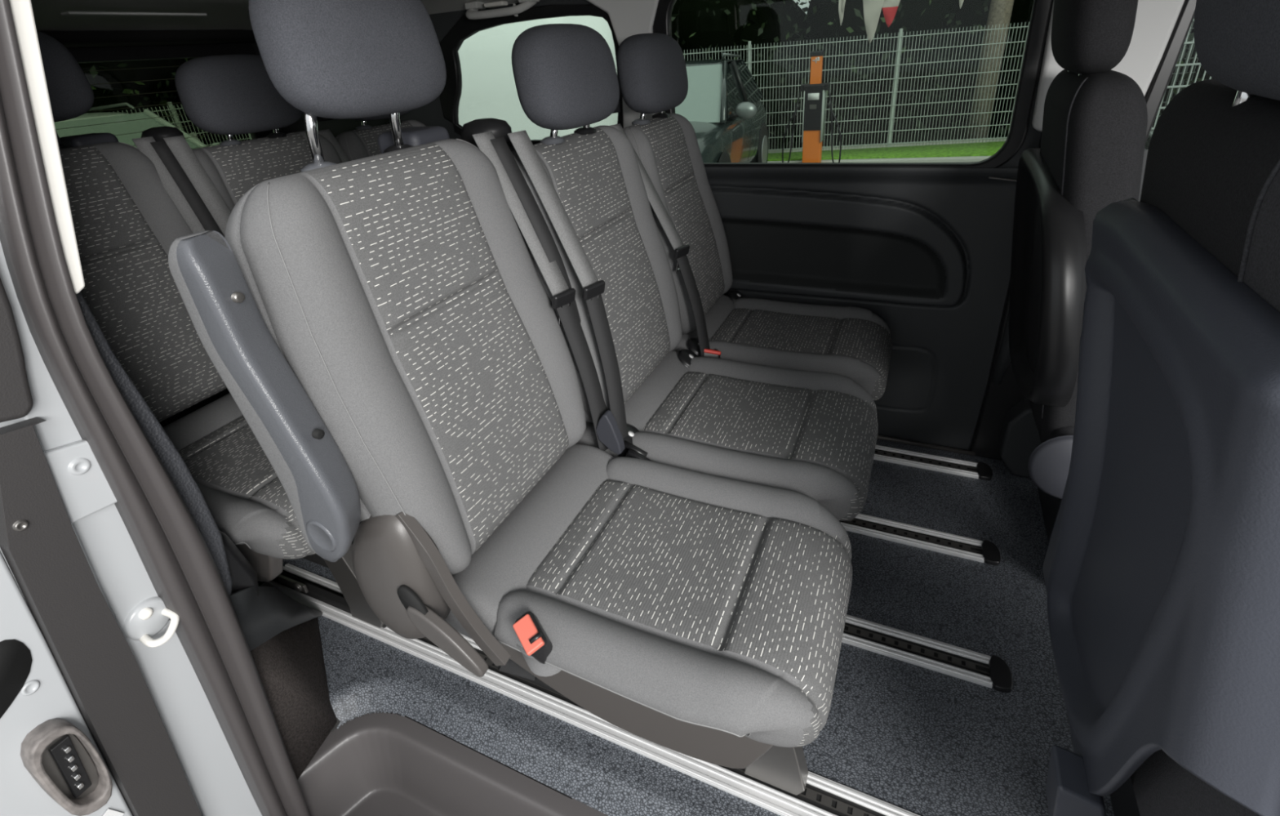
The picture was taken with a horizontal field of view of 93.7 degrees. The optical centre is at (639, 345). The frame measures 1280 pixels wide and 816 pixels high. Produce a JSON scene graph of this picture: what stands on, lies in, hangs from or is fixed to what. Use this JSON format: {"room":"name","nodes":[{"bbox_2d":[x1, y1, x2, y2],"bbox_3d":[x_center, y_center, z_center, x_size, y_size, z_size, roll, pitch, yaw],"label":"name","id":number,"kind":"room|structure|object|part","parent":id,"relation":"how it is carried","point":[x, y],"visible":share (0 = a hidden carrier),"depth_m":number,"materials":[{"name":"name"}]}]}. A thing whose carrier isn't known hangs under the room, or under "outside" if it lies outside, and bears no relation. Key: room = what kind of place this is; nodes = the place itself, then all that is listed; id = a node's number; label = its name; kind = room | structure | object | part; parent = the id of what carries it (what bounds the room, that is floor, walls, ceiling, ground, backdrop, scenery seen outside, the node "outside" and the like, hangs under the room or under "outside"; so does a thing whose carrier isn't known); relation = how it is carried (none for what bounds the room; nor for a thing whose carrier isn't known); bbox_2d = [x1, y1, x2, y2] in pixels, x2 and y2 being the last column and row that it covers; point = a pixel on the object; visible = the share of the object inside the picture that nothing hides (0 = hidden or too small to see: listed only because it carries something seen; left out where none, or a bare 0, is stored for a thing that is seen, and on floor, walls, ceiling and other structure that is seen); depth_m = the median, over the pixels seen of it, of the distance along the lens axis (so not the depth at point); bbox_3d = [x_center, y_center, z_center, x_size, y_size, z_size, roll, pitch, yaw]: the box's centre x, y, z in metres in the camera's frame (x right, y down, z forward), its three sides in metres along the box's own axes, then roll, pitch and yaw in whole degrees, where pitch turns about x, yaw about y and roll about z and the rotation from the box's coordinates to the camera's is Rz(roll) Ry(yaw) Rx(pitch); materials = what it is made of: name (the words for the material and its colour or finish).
{"room":"vehicle interior","nodes":[
{"label":"vehicle interior","id":0,"kind":"room"},
{"bbox_2d":[0,419,23,595],"bbox_3d":[-1.516,0.253,1.259,1.620,1.780,0.050,8,29,24],"label":"wall","id":1,"kind":"structure","parent":0,"point":[7,422],"depth_m":0.81,"materials":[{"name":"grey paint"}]},
{"bbox_2d":[75,291,232,595],"bbox_3d":[-0.791,0.161,0.901,0.120,0.766,0.115,8,29,24],"label":"trim","id":2,"kind":"structure","parent":1,"relation":"attached to","point":[175,464],"depth_m":0.92,"materials":[{"name":"grey plastic"}]},
{"bbox_2d":[219,530,257,596],"bbox_3d":[-0.777,0.402,1.069,0.110,0.192,0.116,8,29,24],"label":"trim","id":3,"kind":"structure","parent":1,"relation":"attached to","point":[243,575],"depth_m":1.07,"materials":[{"name":"black plastic"}]},
{"bbox_2d":[297,711,608,815],"bbox_3d":[0.211,1.029,0.881,2.071,0.150,0.274,8,29,24],"label":"entry step","id":4,"kind":"structure","parent":1,"relation":"attached to","point":[383,763],"depth_m":1.25,"materials":[{"name":"grey plastic"}]},
{"bbox_2d":[0,240,262,815],"bbox_3d":[-0.805,0.420,0.801,0.058,1.660,0.459,8,29,24],"label":"door frame","id":5,"kind":"structure","parent":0,"point":[217,783],"depth_m":0.82,"materials":[{"name":"grey paint"}]},
{"bbox_2d":[0,638,32,718],"bbox_3d":[-0.804,0.426,0.741,0.002,0.103,0.096,8,29,24],"label":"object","id":6,"kind":"structure","parent":5,"relation":"attached to","point":[15,658],"depth_m":0.76,"materials":[{"name":"black"}]},
{"bbox_2d":[0,277,33,422],"bbox_3d":[-0.768,-0.045,0.667,0.030,0.294,0.115,8,29,24],"label":"trim","id":7,"kind":"structure","parent":5,"relation":"attached to","point":[16,402],"depth_m":0.71,"materials":[{"name":"grey plastic"}]},
{"bbox_2d":[21,680,39,695],"bbox_3d":[-0.788,0.442,0.776,0.003,0.018,0.018,8,29,24],"label":"plug","id":8,"kind":"object","parent":5,"relation":"attached to","point":[31,686],"visible":1,"depth_m":0.78,"materials":[{"name":"grey paint"}]},
{"bbox_2d":[8,0,84,293],"bbox_3d":[-0.714,-0.257,0.708,0.043,0.380,0.116,8,29,24],"label":"trim","id":9,"kind":"structure","parent":5,"relation":"attached to","point":[22,12],"depth_m":0.70,"materials":[{"name":"white plastic"}]},
{"bbox_2d":[20,717,112,815],"bbox_3d":[-0.776,0.575,0.817,0.030,0.164,0.057,8,29,24],"label":"connector","id":10,"kind":"object","parent":5,"relation":"attached to","point":[60,757],"visible":1,"depth_m":0.81,"materials":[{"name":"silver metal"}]},
{"bbox_3d":[-0.785,0.573,0.821,0.008,0.139,0.046,8,29,24],"label":"plate","id":11,"kind":"part","parent":10,"relation":"part of","materials":[{"name":"black plastic"}]},
{"bbox_2d":[67,457,90,475],"bbox_3d":[-0.740,0.160,0.793,0.004,0.024,0.024,8,29,24],"label":"plug","id":12,"kind":"object","parent":5,"relation":"attached to","point":[80,465],"visible":1,"depth_m":0.79,"materials":[{"name":"grey paint"}]},
{"bbox_2d":[0,416,201,815],"bbox_3d":[-0.742,0.567,0.900,0.040,1.000,0.204,8,29,24],"label":"trim","id":13,"kind":"structure","parent":5,"relation":"in","point":[147,618],"depth_m":0.82,"materials":[{"name":"grey paint"}]},
{"bbox_2d":[12,519,28,531],"bbox_3d":[-0.758,0.220,0.735,0.005,0.014,0.014,8,29,24],"label":"screw","id":14,"kind":"object","parent":13,"relation":"attached to","point":[21,524],"visible":1,"depth_m":0.73,"materials":[{"name":"silver metal"}]},
{"bbox_3d":[-0.752,0.571,0.895,0.027,1.000,0.185,8,29,24],"label":"door rail cover","id":15,"kind":"part","parent":13,"relation":"part of","materials":[{"name":"plastic"}]},
{"bbox_2d":[102,808,124,815],"bbox_3d":[-0.777,0.693,0.878,0.002,0.035,0.030,8,29,24],"label":"sticker","id":16,"kind":"object","parent":5,"relation":"attached to","point":[109,811],"visible":1,"depth_m":0.88,"materials":[{"name":"white paper"}]},
{"bbox_2d":[0,0,310,815],"bbox_3d":[-0.692,0.342,0.941,0.064,1.660,0.204,8,29,24],"label":"seal","id":17,"kind":"object","parent":5,"relation":"attached to","point":[180,566],"visible":1,"depth_m":0.82,"materials":[{"name":"grey rubber"}]},
{"bbox_2d":[229,586,322,650],"bbox_3d":[-0.740,0.567,1.218,0.072,0.420,0.426,-9,26,-8],"label":"trim","id":18,"kind":"structure","parent":5,"relation":"attached to","point":[264,616],"depth_m":1.14,"materials":[{"name":"grey plastic"}]},
{"bbox_2d":[250,617,337,779],"bbox_3d":[-0.723,0.638,1.256,0.110,0.356,0.413,-9,27,-9],"label":"trim","id":19,"kind":"structure","parent":5,"relation":"attached to","point":[290,664],"depth_m":1.21,"materials":[{"name":"plastic"}]},
{"bbox_2d":[66,42,280,426],"bbox_3d":[-1.800,-0.332,2.107,0.030,1.400,1.460,8,29,24],"label":"wall","id":20,"kind":"structure","parent":0,"point":[100,54],"depth_m":2.15,"materials":[{"name":"black plastic"}]},
{"bbox_2d":[53,57,252,149],"bbox_3d":[-1.849,-0.688,1.941,0.010,0.430,1.220,8,29,24],"label":"window","id":21,"kind":"structure","parent":20,"relation":"in","point":[122,75],"depth_m":2.09,"materials":[{"name":"clear glass"}]},
{"bbox_2d":[31,0,519,31],"bbox_3d":[0.125,-0.660,0.952,3.900,0.055,1.400,8,29,24],"label":"ceiling","id":22,"kind":"structure","parent":0,"point":[221,14],"depth_m":1.66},
{"bbox_2d":[60,11,207,17],"bbox_3d":[-1.258,-0.833,1.509,0.035,0.006,0.320,8,29,24],"label":"trim","id":23,"kind":"structure","parent":22,"relation":"attached to","point":[67,13],"depth_m":1.48,"materials":[{"name":"white"}]},
{"bbox_2d":[464,0,539,19],"bbox_3d":[-0.431,-1.025,1.825,0.250,0.054,0.094,8,29,24],"label":"handle","id":24,"kind":"object","parent":22,"relation":"attached to","point":[473,7],"visible":1,"depth_m":1.80,"materials":[{"name":"white plastic"}]},
{"bbox_2d":[484,0,507,8],"bbox_3d":[-0.435,-1.032,1.814,0.070,0.012,0.030,8,29,24],"label":"interior light","id":25,"kind":"object","parent":24,"relation":"on","point":[502,3],"depth_m":1.80,"materials":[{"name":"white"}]},
{"bbox_2d":[382,710,572,798],"bbox_3d":[0.215,0.650,1.683,4.300,0.050,1.280,8,29,24],"label":"floor","id":26,"kind":"structure","parent":0,"point":[382,710],"depth_m":1.29,"materials":[{"name":"black"}]},
{"bbox_2d":[257,439,1114,815],"bbox_3d":[0.098,0.604,1.529,4.300,0.045,1.575,8,29,24],"label":"floor","id":27,"kind":"structure","parent":0,"point":[921,740],"depth_m":1.24,"materials":[{"name":"carpet"}]},
{"bbox_2d":[259,563,919,815],"bbox_3d":[-0.071,0.743,1.215,2.020,0.010,0.086,8,29,24],"label":"rail","id":28,"kind":"object","parent":27,"relation":"on","point":[821,795],"visible":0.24,"depth_m":1.17,"materials":[{"name":"silver metal"}]},
{"bbox_2d":[36,31,386,627],"bbox_3d":[-0.964,0.016,1.310,0.806,1.319,0.645,8,29,24],"label":"seat","id":29,"kind":"object","parent":28,"relation":"on","point":[126,224],"visible":0.26,"depth_m":1.34,"materials":[{"name":"black fabric"}]},
{"bbox_3d":[-1.256,-0.448,1.290,0.030,0.103,0.014,8,29,24],"label":"post","id":30,"kind":"part","parent":29,"relation":"part of","materials":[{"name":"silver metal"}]},
{"bbox_3d":[-1.196,-0.118,1.344,0.241,0.602,0.500,8,29,24],"label":"backrest","id":31,"kind":"part","parent":29,"relation":"part of","materials":[{"name":"fabric"}]},
{"bbox_3d":[-1.171,-0.116,1.336,0.164,0.600,0.294,8,29,24],"label":"dashed panel","id":32,"kind":"part","parent":29,"relation":"part of","materials":[{"name":"fabric"}]},
{"bbox_2d":[192,475,288,558],"bbox_3d":[-0.805,0.270,1.363,0.465,0.143,0.464,8,29,24],"label":"cushion","id":33,"kind":"object","parent":29,"relation":"on","point":[252,511],"depth_m":1.14,"materials":[{"name":"fabric"}]},
{"bbox_3d":[-0.795,0.280,1.363,0.473,0.133,0.366,8,29,24],"label":"dashed panel","id":34,"kind":"part","parent":29,"relation":"part of","materials":[{"name":"fabric"}]},
{"bbox_2d":[168,0,852,794],"bbox_3d":[-0.079,0.135,0.943,0.806,1.319,0.645,8,29,24],"label":"seat","id":35,"kind":"object","parent":28,"relation":"on","point":[384,327],"visible":1,"depth_m":0.85,"materials":[{"name":"fabric"}]},
{"bbox_3d":[-0.433,-0.265,0.804,0.030,0.103,0.014,8,29,24],"label":"post","id":36,"kind":"part","parent":35,"relation":"part of","materials":[{"name":"silver metal"}]},
{"bbox_3d":[-0.372,-0.329,0.923,0.030,0.103,0.014,8,29,24],"label":"post","id":37,"kind":"part","parent":35,"relation":"part of","materials":[{"name":"silver metal"}]},
{"bbox_3d":[-0.311,0.002,0.977,0.241,0.602,0.500,8,29,24],"label":"backrest","id":38,"kind":"part","parent":35,"relation":"part of","materials":[{"name":"fabric"}]},
{"bbox_3d":[-0.286,0.003,0.969,0.164,0.600,0.294,8,29,24],"label":"dashed panel","id":39,"kind":"part","parent":35,"relation":"part of","materials":[{"name":"fabric"}]},
{"bbox_3d":[-0.273,0.414,0.851,0.116,0.095,0.018,8,29,24],"label":"lever","id":40,"kind":"part","parent":35,"relation":"part of","materials":[{"name":"grey plastic"}]},
{"bbox_2d":[493,456,848,746],"bbox_3d":[0.080,0.389,0.996,0.465,0.143,0.464,8,29,24],"label":"cushion","id":41,"kind":"object","parent":35,"relation":"on","point":[708,608],"depth_m":0.90,"materials":[{"name":"fabric"}]},
{"bbox_3d":[0.090,0.399,0.996,0.473,0.133,0.366,8,29,24],"label":"dashed panel","id":42,"kind":"part","parent":35,"relation":"part of","materials":[{"name":"fabric"}]},
{"bbox_2d":[839,513,1000,564],"bbox_3d":[-0.226,0.368,1.996,2.479,0.014,0.075,8,29,24],"label":"rail","id":43,"kind":"object","parent":27,"relation":"on","point":[987,551],"visible":0.37,"depth_m":1.56,"materials":[{"name":"silver metal"}]},
{"bbox_2d":[460,23,892,521],"bbox_3d":[0.208,-0.106,1.466,0.761,1.246,0.942,8,29,24],"label":"seat","id":44,"kind":"object","parent":43,"relation":"on","point":[622,229],"visible":0.9,"depth_m":1.33,"materials":[{"name":"fabric"}]},
{"bbox_3d":[-0.168,-0.410,1.177,0.030,0.066,0.014,8,29,24],"label":"post","id":45,"kind":"part","parent":44,"relation":"part of","materials":[{"name":"silver metal"}]},
{"bbox_3d":[-0.088,-0.172,1.346,0.229,0.572,0.500,8,29,24],"label":"backrest","id":46,"kind":"part","parent":44,"relation":"part of","materials":[{"name":"fabric"}]},
{"bbox_3d":[-0.063,-0.170,1.338,0.151,0.570,0.285,8,29,24],"label":"dashed panel","id":47,"kind":"part","parent":44,"relation":"part of","materials":[{"name":"fabric"}]},
{"bbox_3d":[0.007,-0.584,1.545,0.030,0.066,0.014,8,29,24],"label":"post","id":48,"kind":"part","parent":44,"relation":"part of","materials":[{"name":"silver metal"}]},
{"bbox_3d":[0.102,-0.351,1.703,0.238,0.552,0.425,8,29,24],"label":"backrest","id":49,"kind":"part","parent":44,"relation":"part of","materials":[{"name":"fabric"}]},
{"bbox_3d":[0.126,-0.349,1.695,0.163,0.551,0.242,8,29,24],"label":"dashed panel","id":50,"kind":"part","parent":44,"relation":"part of","materials":[{"name":"fabric"}]},
{"bbox_2d":[625,356,873,519],"bbox_3d":[0.267,0.194,1.359,0.465,0.143,0.464,8,29,24],"label":"cushion","id":51,"kind":"object","parent":44,"relation":"on","point":[809,432],"depth_m":1.28,"materials":[{"name":"fabric"}]},
{"bbox_3d":[0.278,0.204,1.360,0.473,0.133,0.366,8,29,24],"label":"dashed panel","id":52,"kind":"part","parent":44,"relation":"part of","materials":[{"name":"fabric"}]},
{"bbox_2d":[708,297,888,395],"bbox_3d":[0.450,0.004,1.714,0.465,0.143,0.408,8,29,24],"label":"cushion","id":53,"kind":"object","parent":44,"relation":"on","point":[851,342],"depth_m":1.65,"materials":[{"name":"fabric"}]},
{"bbox_3d":[0.460,0.014,1.714,0.473,0.133,0.322,8,29,24],"label":"dashed panel","id":54,"kind":"part","parent":44,"relation":"part of","materials":[{"name":"fabric"}]},
{"bbox_2d":[841,613,1013,692],"bbox_3d":[-0.371,0.519,1.715,2.479,0.014,0.075,8,29,24],"label":"rail","id":55,"kind":"object","parent":27,"relation":"on","point":[971,665],"visible":0.26,"depth_m":1.28,"materials":[{"name":"silver metal"}]},
{"bbox_2d":[131,53,426,236],"bbox_3d":[-0.677,-0.225,1.833,0.761,1.246,0.942,8,29,24],"label":"seat","id":56,"kind":"object","parent":55,"relation":"on","point":[228,95],"visible":0.08,"depth_m":1.49,"materials":[{"name":"black fabric"}]},
{"bbox_3d":[-1.053,-0.529,1.544,0.030,0.066,0.014,8,29,24],"label":"post","id":57,"kind":"part","parent":56,"relation":"part of","materials":[{"name":"silver metal"}]},
{"bbox_3d":[-0.948,-0.289,1.704,0.151,0.570,0.285,8,29,24],"label":"dashed panel","id":58,"kind":"part","parent":56,"relation":"part of","materials":[{"name":"fabric"}]},
{"bbox_3d":[-0.973,-0.291,1.713,0.229,0.572,0.500,8,29,24],"label":"backrest","id":59,"kind":"part","parent":56,"relation":"part of","materials":[{"name":"fabric"}]},
{"bbox_3d":[-0.998,-0.586,1.650,0.030,0.066,0.014,8,29,24],"label":"post","id":60,"kind":"part","parent":56,"relation":"part of","materials":[{"name":"silver metal"}]},
{"bbox_3d":[-0.878,-0.703,1.911,0.030,0.066,0.014,8,29,24],"label":"post","id":61,"kind":"part","parent":56,"relation":"part of","materials":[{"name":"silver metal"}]},
{"bbox_3d":[-0.783,-0.470,2.070,0.238,0.552,0.425,8,29,24],"label":"backrest","id":62,"kind":"part","parent":56,"relation":"part of","materials":[{"name":"fabric"}]},
{"bbox_3d":[-0.759,-0.468,2.061,0.163,0.551,0.242,8,29,24],"label":"dashed panel","id":63,"kind":"part","parent":56,"relation":"part of","materials":[{"name":"fabric"}]},
{"bbox_2d":[873,444,992,479],"bbox_3d":[-0.085,0.221,2.270,2.479,0.014,0.075,8,29,24],"label":"rail","id":64,"kind":"object","parent":27,"relation":"on","point":[982,470],"visible":0.33,"depth_m":1.83,"materials":[{"name":"silver metal"}]},
{"bbox_2d":[1008,0,1147,543],"bbox_3d":[1.062,-0.077,1.221,0.580,1.298,0.608,8,29,24],"label":"seat","id":65,"kind":"object","parent":27,"relation":"on","point":[1089,158],"visible":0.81,"depth_m":1.04,"materials":[{"name":"fabric"}]},
{"bbox_2d":[1038,425,1074,443],"bbox_3d":[1.139,0.152,1.314,0.460,0.130,0.470,8,29,24],"label":"cushion","id":66,"kind":"object","parent":65,"relation":"on","point":[1046,432],"depth_m":1.23,"materials":[{"name":"fabric"}]},
{"bbox_3d":[0.912,-0.192,1.250,0.203,0.705,0.424,8,29,24],"label":"backrest","id":67,"kind":"part","parent":65,"relation":"part of","materials":[{"name":"fabric"}]},
{"bbox_2d":[1042,0,1279,815],"bbox_3d":[0.769,0.232,0.613,0.589,1.326,0.705,8,29,24],"label":"seat","id":68,"kind":"object","parent":27,"relation":"on","point":[1161,567],"visible":1,"depth_m":0.50,"materials":[{"name":"fabric"}]},
{"bbox_3d":[0.600,0.141,0.601,0.206,0.728,0.581,8,29,24],"label":"backrest","id":69,"kind":"part","parent":68,"relation":"part of","materials":[{"name":"fabric"}]},
{"bbox_3d":[0.524,-0.213,0.519,0.015,0.070,0.015,8,29,24],"label":"post","id":70,"kind":"part","parent":68,"relation":"part of","materials":[{"name":"silver metal"}]},
{"bbox_2d":[252,0,1148,450],"bbox_3d":[0.375,-0.371,1.856,4.100,1.370,0.072,8,29,24],"label":"panel","id":71,"kind":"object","parent":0,"point":[927,251],"depth_m":1.76,"materials":[{"name":"grey plastic"}]},
{"bbox_2d":[39,29,256,48],"bbox_3d":[-1.718,-0.918,1.763,0.180,0.070,1.420,8,29,24],"label":"trim","id":72,"kind":"structure","parent":71,"relation":"attached to","point":[114,37],"depth_m":1.91,"materials":[{"name":"black plastic"}]},
{"bbox_2d":[439,4,623,146],"bbox_3d":[-0.375,-0.867,1.961,0.732,0.414,0.018,8,29,24],"label":"window frame","id":73,"kind":"structure","parent":71,"relation":"in","point":[464,27],"depth_m":1.95,"materials":[{"name":"black plastic"}]},
{"bbox_2d":[586,0,658,128],"bbox_3d":[-0.049,-0.805,1.808,0.293,0.489,0.025,8,29,24],"label":"trim","id":74,"kind":"structure","parent":71,"relation":"attached to","point":[628,18],"depth_m":1.72,"materials":[{"name":"white plastic"}]},
{"bbox_2d":[653,0,1053,168],"bbox_3d":[0.491,-0.727,1.586,0.970,0.523,0.030,8,29,24],"label":"window frame","id":75,"kind":"structure","parent":71,"relation":"in","point":[1041,12],"depth_m":1.47,"materials":[{"name":"black plastic"}]},
{"bbox_2d":[876,435,974,455],"bbox_3d":[0.470,0.256,2.095,1.235,0.014,0.014,8,29,24],"label":"trim","id":76,"kind":"structure","parent":71,"relation":"attached to","point":[879,437],"depth_m":1.90,"materials":[{"name":"black plastic"}]},
{"bbox_2d":[991,311,1010,383],"bbox_3d":[1.013,-0.132,1.604,0.043,0.532,0.049,8,29,24],"label":"trim","id":77,"kind":"structure","parent":71,"relation":"attached to","point":[1003,360],"depth_m":1.67,"materials":[{"name":"grey plastic"}]},
{"bbox_2d":[988,176,1017,181],"bbox_3d":[0.934,-0.418,1.511,0.100,0.016,0.012,8,29,24],"label":"trim","id":78,"kind":"structure","parent":71,"relation":"attached to","point":[989,177],"depth_m":1.51,"materials":[{"name":"black plastic"}]},
{"bbox_2d":[969,133,1041,460],"bbox_3d":[1.115,-0.096,1.595,0.276,0.997,0.035,8,29,24],"label":"trim","id":79,"kind":"structure","parent":71,"relation":"attached to","point":[998,398],"depth_m":1.76,"materials":[{"name":"black plastic"}]},
{"bbox_2d":[999,397,1040,477],"bbox_3d":[1.137,0.264,1.730,0.160,0.232,0.090,8,29,24],"label":"trim","id":80,"kind":"structure","parent":71,"relation":"attached to","point":[1020,436],"depth_m":1.71,"materials":[{"name":"grey plastic"}]},
{"bbox_2d":[1031,0,1185,131],"bbox_3d":[1.036,-0.668,1.323,0.253,0.466,0.045,8,29,24],"label":"trim","id":81,"kind":"structure","parent":71,"relation":"attached to","point":[1155,21],"depth_m":1.29,"materials":[{"name":"white plastic"}]},
{"bbox_2d":[1144,0,1196,142],"bbox_3d":[1.140,-0.647,1.290,0.074,0.485,0.050,8,29,24],"label":"trim","id":82,"kind":"structure","parent":71,"relation":"attached to","point":[1155,93],"depth_m":1.29,"materials":[{"name":"black plastic"}]},
{"bbox_2d":[959,0,964,8],"bbox_3d":[2.223,-2.570,4.087,0.065,0.480,0.064,-14,28,-19],"label":"pennant","id":83,"kind":"object","parent":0,"point":[961,2],"visible":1,"depth_m":4.18,"materials":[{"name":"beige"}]},
{"label":"outside","id":84,"kind":"structure","parent":0,"visible":0},
{"bbox_3d":[1.689,-3.013,4.144,5.001,0.330,0.010,8,29,24],"label":"pennant line","id":85,"kind":"object","parent":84,"visible":0},
{"bbox_2d":[838,0,845,25],"bbox_3d":[1.498,-2.651,4.417,0.065,0.520,0.064,-14,28,-19],"label":"pennant","id":86,"kind":"object","parent":85,"relation":"hanging from","point":[842,2],"visible":1,"depth_m":4.49,"materials":[{"name":"beige fabric"}]},
{"bbox_2d":[862,0,884,44],"bbox_3d":[1.705,-2.565,4.367,0.174,0.660,0.073,8,29,24],"label":"pennant","id":87,"kind":"object","parent":85,"relation":"hanging from","point":[872,8],"visible":1,"depth_m":4.43,"materials":[{"name":"beige fabric"}]},
{"bbox_2d":[882,0,900,27],"bbox_3d":[1.810,-2.595,4.297,0.174,0.560,0.073,8,29,24],"label":"pennant","id":88,"kind":"object","parent":85,"relation":"hanging from","point":[890,7],"visible":1,"depth_m":4.37,"materials":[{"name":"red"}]},
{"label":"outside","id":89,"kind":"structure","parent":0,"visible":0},
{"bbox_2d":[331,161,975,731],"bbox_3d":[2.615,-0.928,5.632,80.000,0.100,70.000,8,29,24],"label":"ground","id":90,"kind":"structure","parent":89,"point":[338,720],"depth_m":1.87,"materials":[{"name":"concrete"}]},
{"bbox_2d":[457,15,617,139],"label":"window","id":91,"kind":"structure","parent":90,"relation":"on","point":[489,91],"depth_m":4.51,"materials":[{"name":"white"}]},
{"bbox_2d":[675,53,768,162],"bbox_3d":[0.457,-2.814,7.831,2.415,1.731,4.177,6,28,20],"label":"parked car","id":92,"kind":"object","parent":90,"relation":"on","point":[722,105],"visible":0.33,"depth_m":7.14,"materials":[{"name":"grey metal"}]},
{"bbox_3d":[1.168,-3.727,7.700,0.041,0.087,1.051,5,28,19],"label":"roof rail","id":93,"kind":"part","parent":92,"relation":"part of","materials":[{"name":"grey metal"}]},
{"bbox_3d":[1.105,-2.677,6.971,0.172,0.089,0.060,2,27,14],"label":"mirror arm","id":94,"kind":"part","parent":92,"relation":"part of","materials":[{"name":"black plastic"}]},
{"bbox_2d":[734,102,756,119],"bbox_3d":[1.218,-2.711,6.919,0.264,0.187,0.120,6,28,20],"label":"mirror","id":95,"kind":"object","parent":92,"relation":"attached to","point":[744,110],"depth_m":6.88,"materials":[{"name":"grey mirror"}]},
{"bbox_2d":[782,50,841,162],"bbox_3d":[2.589,-3.497,8.922,0.879,1.596,0.230,8,29,24],"label":"station","id":96,"kind":"object","parent":90,"relation":"on","point":[815,92],"visible":0.84,"depth_m":8.86,"materials":[{"name":"orange paint"}]},
{"bbox_2d":[767,155,991,162],"bbox_3d":[2.577,-2.857,9.389,9.600,0.070,0.120,4,27,17],"label":"kerb","id":97,"kind":"object","parent":90,"relation":"on","point":[977,158],"depth_m":8.88,"materials":[{"name":"grey concrete"}]},
{"bbox_2d":[767,141,1004,161],"bbox_3d":[2.802,-2.954,9.525,10.942,0.060,1.636,0,27,10],"label":"grass verge","id":98,"kind":"structure","parent":90,"relation":"on","point":[985,148],"depth_m":9.42,"materials":[{"name":"green plant"}]},
{"bbox_2d":[768,137,1006,153],"bbox_3d":[4.058,-3.285,9.918,13.600,0.100,0.060,0,27,10],"label":"curb","id":99,"kind":"object","parent":98,"relation":"on","point":[998,139],"visible":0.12,"depth_m":9.84,"materials":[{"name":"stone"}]},
{"bbox_2d":[683,21,1198,153],"bbox_3d":[4.038,-4.044,9.510,13.658,1.740,0.072,0,27,10],"label":"mesh fence","id":100,"kind":"object","parent":99,"relation":"on","point":[900,33],"visible":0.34,"depth_m":9.46,"materials":[{"name":"grey metal"}]},
{"bbox_3d":[0.681,-4.020,10.068,2.269,1.680,0.016,0,27,10],"label":"panel","id":101,"kind":"part","parent":100,"relation":"part of","materials":[{"name":"grey metal"}]},
{"bbox_3d":[1.803,-4.051,9.899,0.045,1.740,0.050,0,27,10],"label":"post","id":102,"kind":"part","parent":100,"relation":"part of","materials":[{"name":"grey metal"}]},
{"bbox_3d":[2.918,-4.017,9.687,2.269,1.680,0.016,0,27,10],"label":"panel","id":103,"kind":"part","parent":100,"relation":"part of","materials":[{"name":"grey metal"}]},
{"bbox_3d":[4.040,-4.048,9.518,0.045,1.740,0.050,0,27,10],"label":"post","id":104,"kind":"part","parent":100,"relation":"part of","materials":[{"name":"grey"}]},
{"bbox_3d":[5.154,-4.013,9.306,2.269,1.680,0.016,0,27,10],"label":"panel","id":105,"kind":"part","parent":100,"relation":"part of","materials":[{"name":"grey metal"}]},
{"bbox_3d":[7.391,-4.010,8.925,2.269,1.680,0.016,0,27,10],"label":"panel","id":106,"kind":"part","parent":100,"relation":"part of","materials":[{"name":"grey metal"}]},
{"bbox_2d":[1144,130,1153,149],"bbox_3d":[5.068,-1.087,3.562,4.476,1.731,2.423,10,30,27],"label":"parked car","id":107,"kind":"object","parent":90,"relation":"on","point":[1147,144],"visible":0.02,"depth_m":4.28,"materials":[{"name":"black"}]},
{"bbox_2d":[1151,18,1211,130],"bbox_3d":[7.765,-2.385,5.615,5.125,1.780,0.072,3,27,15],"label":"mesh fence","id":108,"kind":"object","parent":90,"relation":"on","point":[1185,42],"visible":0.02,"depth_m":6.03,"materials":[{"name":"grey metal"}]},
{"bbox_2d":[1168,32,1213,102],"bbox_3d":[8.294,-4.083,6.688,3.385,5.149,2.640,6,28,21],"label":"tree","id":109,"kind":"object","parent":90,"relation":"on","point":[1190,37],"visible":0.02,"depth_m":7.83,"materials":[{"name":"green plant"}]},
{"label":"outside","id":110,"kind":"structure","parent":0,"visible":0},
{"bbox_2d":[768,124,1154,149],"bbox_3d":[8.187,-6.795,16.439,32.000,0.030,25.000,8,29,24],"label":"ground","id":111,"kind":"structure","parent":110,"point":[836,140],"depth_m":10.87,"materials":[{"name":"black"}]},
{"bbox_2d":[671,0,809,140],"bbox_3d":[1.237,-6.409,11.532,5.105,6.320,4.178,5,28,20],"label":"tree","id":112,"kind":"object","parent":111,"relation":"on","point":[702,24],"visible":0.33,"depth_m":10.64,"materials":[{"name":"green plant"}]},
{"bbox_2d":[768,0,990,142],"bbox_3d":[3.796,-6.298,11.122,5.702,6.790,4.558,8,29,24],"label":"tree","id":113,"kind":"object","parent":111,"relation":"on","point":[822,19],"visible":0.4,"depth_m":10.58,"materials":[{"name":"green plant"}]},
{"bbox_2d":[924,0,1033,134],"bbox_3d":[6.518,-6.442,10.820,5.167,6.744,4.389,2,27,13],"label":"tree","id":114,"kind":"object","parent":111,"relation":"on","point":[1021,11],"visible":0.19,"depth_m":10.05,"materials":[{"name":"green plant"}]},
{"bbox_2d":[964,0,1013,138],"bbox_3d":[5.591,-4.990,9.398,0.398,3.407,0.338,8,29,24],"label":"tree","id":115,"kind":"object","parent":111,"relation":"on","point":[1000,11],"visible":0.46,"depth_m":9.54,"materials":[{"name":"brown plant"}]},
{"bbox_2d":[1153,21,1199,124],"bbox_3d":[8.998,-6.495,10.059,5.359,6.608,4.176,4,28,18],"label":"tree","id":116,"kind":"object","parent":111,"relation":"on","point":[1192,30],"visible":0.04,"depth_m":9.88,"materials":[{"name":"green plant"}]}
]}

